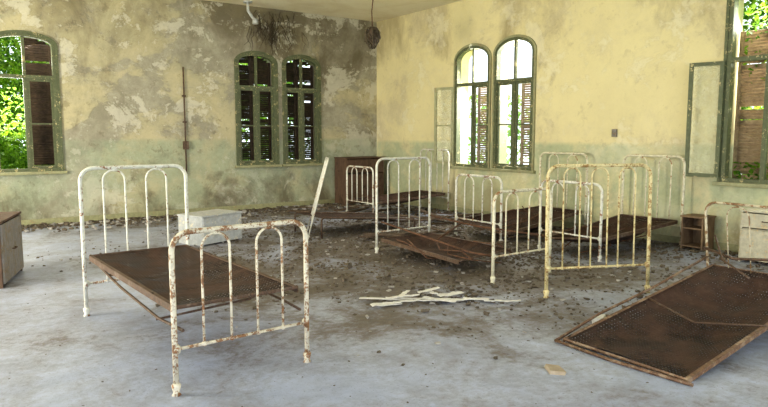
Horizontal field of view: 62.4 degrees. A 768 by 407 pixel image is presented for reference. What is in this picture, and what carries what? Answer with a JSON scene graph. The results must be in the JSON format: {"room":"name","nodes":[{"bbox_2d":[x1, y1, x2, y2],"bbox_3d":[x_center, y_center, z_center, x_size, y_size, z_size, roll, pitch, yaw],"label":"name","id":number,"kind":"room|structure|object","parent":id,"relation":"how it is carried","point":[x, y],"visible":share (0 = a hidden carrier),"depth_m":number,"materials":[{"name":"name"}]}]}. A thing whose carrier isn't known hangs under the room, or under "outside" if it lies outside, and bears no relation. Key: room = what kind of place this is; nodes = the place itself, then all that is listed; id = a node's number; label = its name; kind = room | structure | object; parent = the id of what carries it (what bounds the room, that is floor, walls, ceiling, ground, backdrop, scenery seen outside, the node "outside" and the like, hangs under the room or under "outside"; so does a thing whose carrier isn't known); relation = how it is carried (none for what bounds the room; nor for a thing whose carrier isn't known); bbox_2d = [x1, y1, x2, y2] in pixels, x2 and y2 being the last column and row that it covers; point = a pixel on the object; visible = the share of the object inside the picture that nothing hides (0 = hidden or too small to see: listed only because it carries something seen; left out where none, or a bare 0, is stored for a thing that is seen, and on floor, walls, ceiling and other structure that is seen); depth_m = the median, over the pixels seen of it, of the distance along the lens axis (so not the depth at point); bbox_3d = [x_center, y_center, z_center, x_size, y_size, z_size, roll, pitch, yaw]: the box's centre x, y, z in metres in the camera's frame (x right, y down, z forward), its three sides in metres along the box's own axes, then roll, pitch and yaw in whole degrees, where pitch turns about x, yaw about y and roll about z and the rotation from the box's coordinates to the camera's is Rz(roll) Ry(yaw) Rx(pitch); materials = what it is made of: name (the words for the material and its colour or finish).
{"room":"hospital room","nodes":[
{"label":"hospital room","id":0,"kind":"room"},
{"bbox_2d":[0,0,376,219],"bbox_3d":[-5.853,-1.734,11.108,13.740,4.160,0.350,-4,8,-35],"label":"wall","id":1,"kind":"structure","parent":0,"point":[121,62],"depth_m":12.15,"materials":[{"name":"grey paint"}]},
{"bbox_2d":[0,30,66,175],"bbox_3d":[-6.126,-1.706,10.829,1.130,2.415,0.374,-4,8,-35],"label":"window","id":2,"kind":"structure","parent":1,"relation":"in","point":[41,82],"depth_m":11.00,"materials":[{"name":"green paint"}]},
{"bbox_2d":[24,38,54,165],"bbox_3d":[-6.027,-1.733,11.100,0.471,2.280,0.047,-4,8,-35],"label":"shutter","id":3,"kind":"object","parent":2,"relation":"attached to","point":[35,50],"depth_m":11.10,"materials":[{"name":"brown wood"}]},
{"bbox_2d":[21,199,334,225],"bbox_3d":[-5.746,0.300,11.179,13.700,0.100,0.015,-4,8,-35],"label":"baseboard","id":4,"kind":"structure","parent":1,"relation":"attached to","point":[271,205],"depth_m":12.20,"materials":[{"name":"grey paint"}]},
{"bbox_2d":[182,67,188,171],"bbox_3d":[-3.860,-1.581,12.299,0.090,2.100,0.080,-4,8,-35],"label":"pipe","id":5,"kind":"object","parent":1,"relation":"attached to","point":[185,143],"visible":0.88,"depth_m":12.30,"materials":[{"name":"metal"}]},
{"bbox_2d":[234,51,281,167],"bbox_3d":[-2.704,-1.961,13.277,1.040,2.395,0.377,-4,8,-35],"label":"window","id":6,"kind":"structure","parent":1,"relation":"in","point":[254,105],"depth_m":13.33,"materials":[{"name":"green paint"}]},
{"bbox_2d":[239,56,252,162],"bbox_3d":[-2.974,-1.961,13.281,0.426,2.264,0.053,-4,8,-35],"label":"shutter","id":7,"kind":"object","parent":6,"relation":"attached to","point":[247,97],"depth_m":13.33,"materials":[{"name":"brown wood"}]},
{"bbox_2d":[251,56,271,159],"bbox_3d":[-2.622,-1.988,13.533,0.426,2.265,0.053,-4,8,-35],"label":"shutter","id":8,"kind":"object","parent":6,"relation":"attached to","point":[263,68],"depth_m":13.54,"materials":[{"name":"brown wood"}]},
{"bbox_2d":[244,10,307,56],"bbox_3d":[-2.240,-3.533,13.230,1.492,0.948,0.116,-4,8,-35],"label":"vine","id":9,"kind":"object","parent":1,"relation":"attached to","point":[269,33],"visible":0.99,"depth_m":13.19,"materials":[{"name":"brown plant"}]},
{"bbox_2d":[282,55,323,166],"bbox_3d":[-1.851,-2.027,13.886,1.020,2.395,0.377,-4,8,-35],"label":"window","id":10,"kind":"structure","parent":1,"relation":"in","point":[294,106],"depth_m":13.94,"materials":[{"name":"green paint"}]},
{"bbox_2d":[286,60,296,158],"bbox_3d":[-2.118,-2.029,13.893,0.416,2.267,0.053,-4,8,-35],"label":"shutter","id":11,"kind":"object","parent":10,"relation":"attached to","point":[291,68],"depth_m":13.95,"materials":[{"name":"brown wood"}]},
{"bbox_2d":[295,60,313,158],"bbox_3d":[-1.773,-2.054,14.139,0.416,2.265,0.053,-4,8,-35],"label":"shutter","id":12,"kind":"object","parent":10,"relation":"attached to","point":[307,73],"depth_m":14.13,"materials":[{"name":"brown wood"}]},
{"bbox_2d":[207,0,461,21],"bbox_3d":[-1.141,-3.215,4.525,14.200,0.200,16.200,-4,8,-35],"label":"ceiling","id":13,"kind":"structure","parent":0,"point":[351,9],"depth_m":12.96,"materials":[{"name":"paint"}]},
{"bbox_2d":[243,0,257,23],"bbox_3d":[-2.628,-3.766,12.507,0.297,0.420,0.180,-4,8,-35],"label":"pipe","id":14,"kind":"object","parent":13,"relation":"attached to","point":[247,2],"visible":1,"depth_m":12.47,"materials":[{"name":"white metal"}]},
{"bbox_2d":[364,0,380,48],"bbox_3d":[-0.197,-3.203,10.720,0.292,1.157,0.292,-1,6,-9],"label":"hanging lamp","id":15,"kind":"object","parent":13,"relation":"hanging from","point":[373,35],"visible":1,"depth_m":10.70,"materials":[{"name":"metal"}]},
{"bbox_2d":[0,203,767,406],"bbox_3d":[-1.141,1.120,4.994,14.200,0.200,16.200,-4,8,-35],"label":"floor","id":16,"kind":"structure","parent":0,"point":[124,337],"depth_m":4.86,"materials":[{"name":"concrete"}]},
{"bbox_2d":[0,211,23,288],"bbox_3d":[-4.326,0.488,6.728,0.761,0.684,0.950,-2,7,-19],"label":"base cabinet","id":17,"kind":"object","parent":16,"relation":"on","point":[11,246],"visible":1,"depth_m":6.75,"materials":[{"name":"brown wood"}]},
{"bbox_2d":[78,164,310,396],"bbox_3d":[-1.544,0.389,4.842,0.965,1.286,2.188,-5,8,-38],"label":"bed","id":18,"kind":"object","parent":16,"relation":"on","point":[192,288],"visible":1,"depth_m":4.56,"materials":[{"name":"white metal"}]},
{"bbox_2d":[177,209,241,245],"bbox_3d":[-2.539,0.342,9.282,0.530,0.424,0.770,4,7,32],"label":"storage box","id":19,"kind":"object","parent":16,"relation":"on","point":[214,217],"visible":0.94,"depth_m":9.06,"materials":[{"name":"white paint"}]},
{"bbox_2d":[287,210,311,211],"bbox_3d":[-1.672,0.147,12.592,0.546,0.051,0.109,3,7,29],"label":"plank","id":20,"kind":"object","parent":16,"relation":"on","point":[288,210],"visible":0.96,"depth_m":12.56,"materials":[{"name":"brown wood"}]},
{"bbox_2d":[299,207,334,208],"bbox_3d":[-1.380,0.085,13.047,0.798,0.040,0.076,2,7,18],"label":"plank","id":21,"kind":"object","parent":16,"relation":"on","point":[299,207],"visible":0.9,"depth_m":13.00,"materials":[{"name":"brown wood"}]},
{"bbox_2d":[334,206,359,211],"bbox_3d":[-0.749,0.109,12.779,0.125,0.049,0.651,6,8,43],"label":"plank","id":22,"kind":"object","parent":16,"relation":"on","point":[355,207],"visible":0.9,"depth_m":12.77,"materials":[{"name":"brown wood"}]},
{"bbox_2d":[24,203,675,355],"bbox_3d":[-1.120,0.585,8.814,8.449,0.088,9.048,-4,8,-35],"label":"rubble","id":23,"kind":"object","parent":16,"relation":"on","point":[318,205],"visible":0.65,"depth_m":9.62,"materials":[{"name":"grey stone"}]},
{"bbox_2d":[294,157,414,239],"bbox_3d":[-0.522,-0.149,10.200,2.059,1.212,1.025,-4,8,-35],"label":"bed","id":24,"kind":"object","parent":16,"relation":"on","point":[324,215],"visible":0.97,"depth_m":10.21,"materials":[{"name":"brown metal"}]},
{"bbox_2d":[346,207,370,211],"bbox_3d":[-0.508,0.130,12.543,0.093,0.035,0.954,3,7,26],"label":"plank","id":25,"kind":"object","parent":16,"relation":"on","point":[364,208],"visible":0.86,"depth_m":12.55,"materials":[{"name":"brown wood"}]},
{"bbox_2d":[334,156,383,204],"bbox_3d":[-0.546,-0.529,14.411,1.030,1.054,0.561,-4,8,-35],"label":"sideboard","id":26,"kind":"object","parent":16,"relation":"on","point":[341,163],"visible":0.6,"depth_m":14.16,"materials":[{"name":"brown wood"}]},
{"bbox_2d":[370,302,401,306],"bbox_3d":[0.019,0.910,5.759,0.300,0.032,0.067,-3,7,-27],"label":"board","id":27,"kind":"object","parent":16,"relation":"on","point":[384,303],"visible":0.95,"depth_m":5.75,"materials":[{"name":"white wood"}]},
{"bbox_2d":[359,297,412,299],"bbox_3d":[0.019,0.891,5.941,0.501,0.020,0.071,0,6,3],"label":"board","id":28,"kind":"object","parent":16,"relation":"on","point":[360,297],"visible":0.92,"depth_m":5.92,"materials":[{"name":"white wood"}]},
{"bbox_2d":[385,294,419,298],"bbox_3d":[0.174,0.865,5.915,0.320,0.026,0.050,-1,6,-10],"label":"board","id":29,"kind":"object","parent":28,"relation":"on","point":[413,294],"visible":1,"depth_m":5.91,"materials":[{"name":"white wood"}]},
{"bbox_2d":[8,203,765,406],"bbox_3d":[-0.934,0.680,7.985,9.746,0.066,10.899,-4,8,-35],"label":"litter","id":30,"kind":"object","parent":16,"relation":"on","point":[138,219],"visible":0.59,"depth_m":8.04,"materials":[{"name":"paint"}]},
{"bbox_2d":[360,232,411,237],"bbox_3d":[0.050,0.469,9.479,0.824,0.057,0.130,-1,6,-12],"label":"plank","id":31,"kind":"object","parent":30,"relation":"on","point":[406,233],"visible":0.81,"depth_m":9.46,"materials":[{"name":"brown wood"}]},
{"bbox_2d":[364,233,400,236],"bbox_3d":[0.015,0.472,9.434,0.620,0.048,0.080,1,6,8],"label":"plank","id":32,"kind":"object","parent":31,"relation":"on","point":[371,234],"visible":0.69,"depth_m":9.43,"materials":[{"name":"brown wood"}]},
{"bbox_2d":[409,229,461,234],"bbox_3d":[0.789,0.443,9.698,0.836,0.057,0.083,-2,6,-16],"label":"plank","id":33,"kind":"object","parent":31,"relation":"on","point":[457,230],"visible":0.49,"depth_m":9.70,"materials":[{"name":"brown wood"}]},
{"bbox_2d":[426,227,452,232],"bbox_3d":[0.840,0.404,9.772,0.129,0.059,0.731,-3,7,-25],"label":"plank","id":34,"kind":"object","parent":33,"relation":"on","point":[426,227],"visible":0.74,"depth_m":9.63,"materials":[{"name":"brown wood"}]},
{"bbox_2d":[346,149,449,211],"bbox_3d":[0.287,-0.440,12.607,1.904,1.265,0.952,-4,8,-35],"label":"bed","id":35,"kind":"object","parent":16,"relation":"on","point":[414,195],"visible":0.93,"depth_m":12.72,"materials":[{"name":"white metal"}]},
{"bbox_2d":[395,214,444,221],"bbox_3d":[0.632,0.254,11.350,0.909,0.101,0.093,2,7,18],"label":"plank","id":36,"kind":"object","parent":16,"relation":"on","point":[400,215],"visible":0.72,"depth_m":11.35,"materials":[{"name":"brown wood"}]},
{"bbox_2d":[400,297,450,298],"bbox_3d":[0.351,0.889,5.949,0.551,0.025,0.066,1,6,9],"label":"board","id":37,"kind":"object","parent":16,"relation":"on","point":[400,297],"visible":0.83,"depth_m":5.94,"materials":[{"name":"white wood"}]},
{"bbox_2d":[393,290,409,298],"bbox_3d":[0.170,0.869,6.052,0.059,0.026,0.303,3,7,27],"label":"board","id":38,"kind":"object","parent":37,"relation":"on","point":[406,291],"visible":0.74,"depth_m":6.09,"materials":[{"name":"white wood"}]},
{"bbox_2d":[423,296,455,301],"bbox_3d":[0.511,0.886,5.867,0.321,0.021,0.053,3,7,26],"label":"board","id":39,"kind":"object","parent":16,"relation":"on","point":[426,297],"visible":1,"depth_m":5.85,"materials":[{"name":"white wood"}]},
{"bbox_2d":[393,299,436,302],"bbox_3d":[0.290,0.893,5.825,0.421,0.018,0.048,-2,6,-16],"label":"board","id":40,"kind":"object","parent":39,"relation":"on","point":[416,299],"visible":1,"depth_m":5.82,"materials":[{"name":"white wood"}]},
{"bbox_2d":[437,291,463,296],"bbox_3d":[0.633,0.859,6.032,0.340,0.039,0.069,-5,8,-40],"label":"board","id":41,"kind":"object","parent":16,"relation":"on","point":[452,293],"visible":1,"depth_m":6.03,"materials":[{"name":"white wood"}]},
{"bbox_2d":[431,220,474,224],"bbox_3d":[1.381,0.317,11.166,1.187,0.084,0.093,-1,6,-13],"label":"plank","id":42,"kind":"object","parent":16,"relation":"on","point":[450,222],"visible":0.32,"depth_m":11.08,"materials":[{"name":"brown wood"}]},
{"bbox_2d":[431,297,488,300],"bbox_3d":[0.701,0.893,5.914,0.580,0.014,0.071,0,7,-6],"label":"board","id":43,"kind":"object","parent":16,"relation":"on","point":[468,298],"visible":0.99,"depth_m":5.91,"materials":[{"name":"white wood"}]},
{"bbox_2d":[375,156,552,283],"bbox_3d":[0.888,0.094,7.712,0.955,1.256,2.178,-4,8,-35],"label":"bed","id":44,"kind":"object","parent":16,"relation":"on","point":[421,243],"visible":0.97,"depth_m":7.89,"materials":[{"name":"white metal"}]},
{"bbox_2d":[463,297,507,301],"bbox_3d":[0.946,0.893,5.908,0.421,0.018,0.047,2,6,17],"label":"board","id":45,"kind":"object","parent":16,"relation":"on","point":[463,297],"visible":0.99,"depth_m":5.90,"materials":[{"name":"white wood"}]},
{"bbox_2d":[484,299,520,301],"bbox_3d":[1.097,0.899,5.871,0.340,0.016,0.046,0,6,-2],"label":"board","id":46,"kind":"object","parent":16,"relation":"on","point":[495,299],"visible":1,"depth_m":5.86,"materials":[{"name":"white wood"}]},
{"bbox_2d":[454,152,587,240],"bbox_3d":[2.170,-0.153,9.943,1.981,1.267,1.008,-4,8,-35],"label":"bed","id":47,"kind":"object","parent":16,"relation":"on","point":[485,219],"visible":0.83,"depth_m":10.05,"materials":[{"name":"beige metal"}]},
{"bbox_2d":[544,364,565,375],"bbox_3d":[1.128,1.095,4.180,0.107,0.029,0.152,0,6,-3],"label":"tile","id":48,"kind":"object","parent":16,"relation":"on","point":[552,369],"depth_m":4.15,"materials":[{"name":"ceramic"}]},
{"bbox_2d":[543,163,652,297],"bbox_3d":[2.078,0.256,6.116,1.128,1.278,0.082,-1,6,-11],"label":"headboard","id":49,"kind":"object","parent":16,"relation":"on","point":[646,264],"visible":0.99,"depth_m":6.10,"materials":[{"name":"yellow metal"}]},
{"bbox_2d":[592,314,605,326],"bbox_3d":[1.764,0.961,5.217,0.092,0.082,0.137,4,7,31],"label":"block","id":50,"kind":"object","parent":16,"relation":"on","point":[601,316],"visible":0.27,"depth_m":5.18,"materials":[{"name":"white"}]},
{"bbox_2d":[537,154,685,261],"bbox_3d":[3.132,-0.016,8.671,1.911,1.267,1.008,-4,8,-35],"label":"bed","id":51,"kind":"object","parent":16,"relation":"on","point":[599,227],"visible":0.85,"depth_m":8.83,"materials":[{"name":"beige metal"}]},
{"bbox_2d":[554,201,767,386],"bbox_3d":[2.466,0.548,4.957,2.272,0.955,1.132,-4,8,-35],"label":"bed","id":52,"kind":"object","parent":16,"relation":"on","point":[699,298],"visible":1,"depth_m":4.98,"materials":[{"name":"brown metal"}]},
{"bbox_2d":[680,213,715,250],"bbox_3d":[4.269,0.392,8.640,0.330,0.464,0.330,-4,8,-35],"label":"wooden box","id":53,"kind":"object","parent":16,"relation":"on","point":[692,225],"visible":0.93,"depth_m":8.66,"materials":[{"name":"brown wood"}]},
{"bbox_2d":[738,207,767,262],"bbox_3d":[4.740,0.405,7.681,0.561,0.644,0.650,-4,8,-35],"label":"base cabinet","id":54,"kind":"object","parent":16,"relation":"on","point":[758,217],"visible":0.81,"depth_m":7.64,"materials":[{"name":"beige paint"}]},
{"label":"plank","id":55,"kind":"object","parent":16,"relation":"on","visible":0},
{"bbox_2d":[415,208,440,216],"bbox_3d":[0.813,0.169,11.909,0.113,0.023,1.245,-1,6,-16],"label":"plank","id":56,"kind":"object","parent":55,"relation":"on","point":[421,210],"visible":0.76,"depth_m":11.90,"materials":[{"name":"brown wood"}]},
{"label":"plank","id":57,"kind":"object","parent":16,"relation":"on","visible":0},
{"bbox_2d":[506,235,536,237],"bbox_3d":[2.108,0.481,9.394,0.688,0.043,0.078,-3,7,-24],"label":"plank","id":58,"kind":"object","parent":57,"relation":"on","point":[518,235],"visible":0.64,"depth_m":9.35,"materials":[{"name":"brown wood"}]},
{"bbox_2d":[532,230,561,233],"bbox_3d":[2.610,0.431,9.637,0.693,0.069,0.099,2,6,15],"label":"plank","id":59,"kind":"object","parent":57,"relation":"on","point":[552,230],"visible":0.26,"depth_m":9.67,"materials":[{"name":"brown wood"}]},
{"bbox_2d":[495,230,537,235],"bbox_3d":[2.020,0.448,9.616,0.957,0.044,0.089,-4,8,-35],"label":"plank","id":60,"kind":"object","parent":59,"relation":"on","point":[532,230],"visible":0.37,"depth_m":9.56,"materials":[{"name":"brown wood"}]},
{"bbox_3d":[1.418,0.277,11.383,0.137,0.024,0.807,-1,8,-18],"label":"plank","id":61,"kind":"object","parent":16,"relation":"on","visible":0},
{"bbox_2d":[422,216,459,219],"bbox_3d":[1.121,0.263,11.091,0.894,0.071,0.110,0,6,-2],"label":"plank","id":62,"kind":"object","parent":61,"relation":"on","point":[422,216],"visible":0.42,"depth_m":11.04,"materials":[{"name":"brown wood"}]},
{"bbox_2d":[377,0,767,244],"bbox_3d":[4.557,-1.474,8.708,0.350,4.160,15.720,-4,8,-35],"label":"wall","id":63,"kind":"structure","parent":0,"point":[603,66],"depth_m":10.25,"materials":[{"name":"yellow paint"}]},
{"bbox_2d":[434,43,491,170],"bbox_3d":[1.637,-1.891,12.487,0.374,2.425,1.436,-6,8,-42],"label":"window","id":64,"kind":"structure","parent":63,"relation":"in","point":[484,86],"depth_m":12.36,"materials":[{"name":"green paint"}]},
{"bbox_2d":[477,87,486,164],"bbox_3d":[2.015,-1.486,12.253,0.425,1.540,0.056,3,7,25],"label":"shutter","id":65,"kind":"object","parent":64,"relation":"attached to","point":[481,99],"depth_m":12.30,"materials":[{"name":"brown wood"}]},
{"bbox_2d":[488,34,536,173],"bbox_3d":[2.430,-1.802,11.526,0.367,2.455,1.110,-4,8,-35],"label":"window","id":66,"kind":"structure","parent":63,"relation":"in","point":[497,82],"depth_m":11.49,"materials":[{"name":"green paint"}]},
{"bbox_2d":[520,83,530,164],"bbox_3d":[2.667,-1.395,11.417,0.425,1.540,0.056,5,8,37],"label":"shutter","id":67,"kind":"object","parent":66,"relation":"attached to","point":[524,128],"depth_m":11.48,"materials":[{"name":"brown wood"}]},
{"bbox_2d":[401,201,738,251],"bbox_3d":[4.409,0.555,8.820,0.015,0.100,15.700,-4,8,-35],"label":"baseboard","id":68,"kind":"structure","parent":63,"relation":"attached to","point":[657,237],"depth_m":10.56,"materials":[{"name":"grey paint"}]},
{"bbox_2d":[611,129,617,136],"bbox_3d":[3.556,-1.089,9.797,0.061,0.120,0.080,-4,8,-35],"label":"light switch","id":69,"kind":"object","parent":63,"relation":"attached to","point":[614,131],"visible":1,"depth_m":9.78,"materials":[{"name":"grey paint"}]},
{"bbox_2d":[685,0,767,188],"bbox_3d":[4.786,-1.655,8.167,0.464,2.885,1.531,-4,8,-35],"label":"window","id":70,"kind":"structure","parent":63,"relation":"in","point":[750,136],"depth_m":8.41,"materials":[{"name":"green paint"}]},
{"bbox_2d":[732,29,767,179],"bbox_3d":[4.923,-1.286,8.355,0.047,1.980,0.550,-4,7,-33],"label":"shutter","id":71,"kind":"object","parent":70,"relation":"attached to","point":[747,133],"depth_m":8.43,"materials":[{"name":"brown wood"}]},
{"bbox_2d":[733,162,767,178],"bbox_3d":[4.962,-0.403,8.248,0.232,0.314,0.784,-4,8,-35],"label":"foliage","id":72,"kind":"object","parent":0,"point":[751,170],"visible":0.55,"depth_m":8.40,"materials":[{"name":"green plant"}]},
{"label":"board","id":73,"kind":"object","parent":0,"visible":0},
{"bbox_2d":[418,287,439,292],"bbox_3d":[0.429,0.833,6.114,0.226,0.043,0.080,-2,7,-21],"label":"board","id":74,"kind":"object","parent":73,"relation":"on","point":[434,288],"visible":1,"depth_m":6.10,"materials":[{"name":"white wood"}]},
{"label":"plank","id":75,"kind":"object","parent":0,"visible":0},
{"bbox_2d":[476,240,509,246],"bbox_3d":[1.443,0.548,8.544,0.741,0.024,0.113,-5,8,-40],"label":"plank","id":76,"kind":"object","parent":75,"relation":"on","point":[497,242],"visible":0.4,"depth_m":8.67,"materials":[{"name":"brown wood"}]},
{"label":"plank","id":77,"kind":"object","parent":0,"visible":0},
{"bbox_2d":[441,213,480,217],"bbox_3d":[1.383,0.217,11.557,0.940,0.052,0.116,-2,7,-22],"label":"plank","id":78,"kind":"object","parent":77,"relation":"on","point":[474,213],"visible":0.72,"depth_m":11.53,"materials":[{"name":"brown wood"}]},
{"bbox_3d":[-0.608,1.424,9.623,60.000,0.200,60.000,-4,8,-35],"label":"ground","id":79,"kind":"structure","parent":0,"visible":0},
{"bbox_2d":[0,37,49,168],"bbox_3d":[-7.045,-1.304,11.613,2.718,4.501,1.323,-4,8,-35],"label":"foliage","id":80,"kind":"object","parent":79,"relation":"on","point":[6,148],"visible":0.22,"depth_m":11.47,"materials":[{"name":"green plant"}]},
{"bbox_2d":[0,38,302,168],"bbox_3d":[-10.056,-2.022,17.284,16.307,4.894,3.339,-4,8,-35],"label":"foliage","id":81,"kind":"object","parent":79,"relation":"on","point":[19,90],"visible":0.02,"depth_m":16.94,"materials":[{"name":"green plant"}]},
{"bbox_2d":[241,57,310,159],"bbox_3d":[-2.962,-1.433,14.672,3.336,4.110,1.134,-4,8,-35],"label":"foliage","id":82,"kind":"object","parent":79,"relation":"on","point":[258,57],"visible":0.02,"depth_m":14.99,"materials":[{"name":"green plant"}]},
{"bbox_2d":[468,94,761,163],"bbox_3d":[4.526,-1.821,21.040,3.302,3.672,17.266,-4,8,-35],"label":"foliage","id":83,"kind":"object","parent":79,"relation":"on","point":[519,101],"visible":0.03,"depth_m":21.49,"materials":[{"name":"green plant"}]},
{"bbox_2d":[740,0,767,178],"bbox_3d":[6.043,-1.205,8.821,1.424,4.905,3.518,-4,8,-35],"label":"foliage","id":84,"kind":"object","parent":79,"relation":"on","point":[745,17],"visible":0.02,"depth_m":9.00,"materials":[{"name":"green plant"}]},
{"label":"plank","id":85,"kind":"object","parent":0,"visible":0},
{"bbox_2d":[385,219,431,221],"bbox_3d":[0.409,0.289,10.791,0.807,0.072,0.077,1,6,12],"label":"plank","id":86,"kind":"object","parent":85,"relation":"on","point":[405,220],"visible":0.85,"depth_m":10.77,"materials":[{"name":"brown wood"}]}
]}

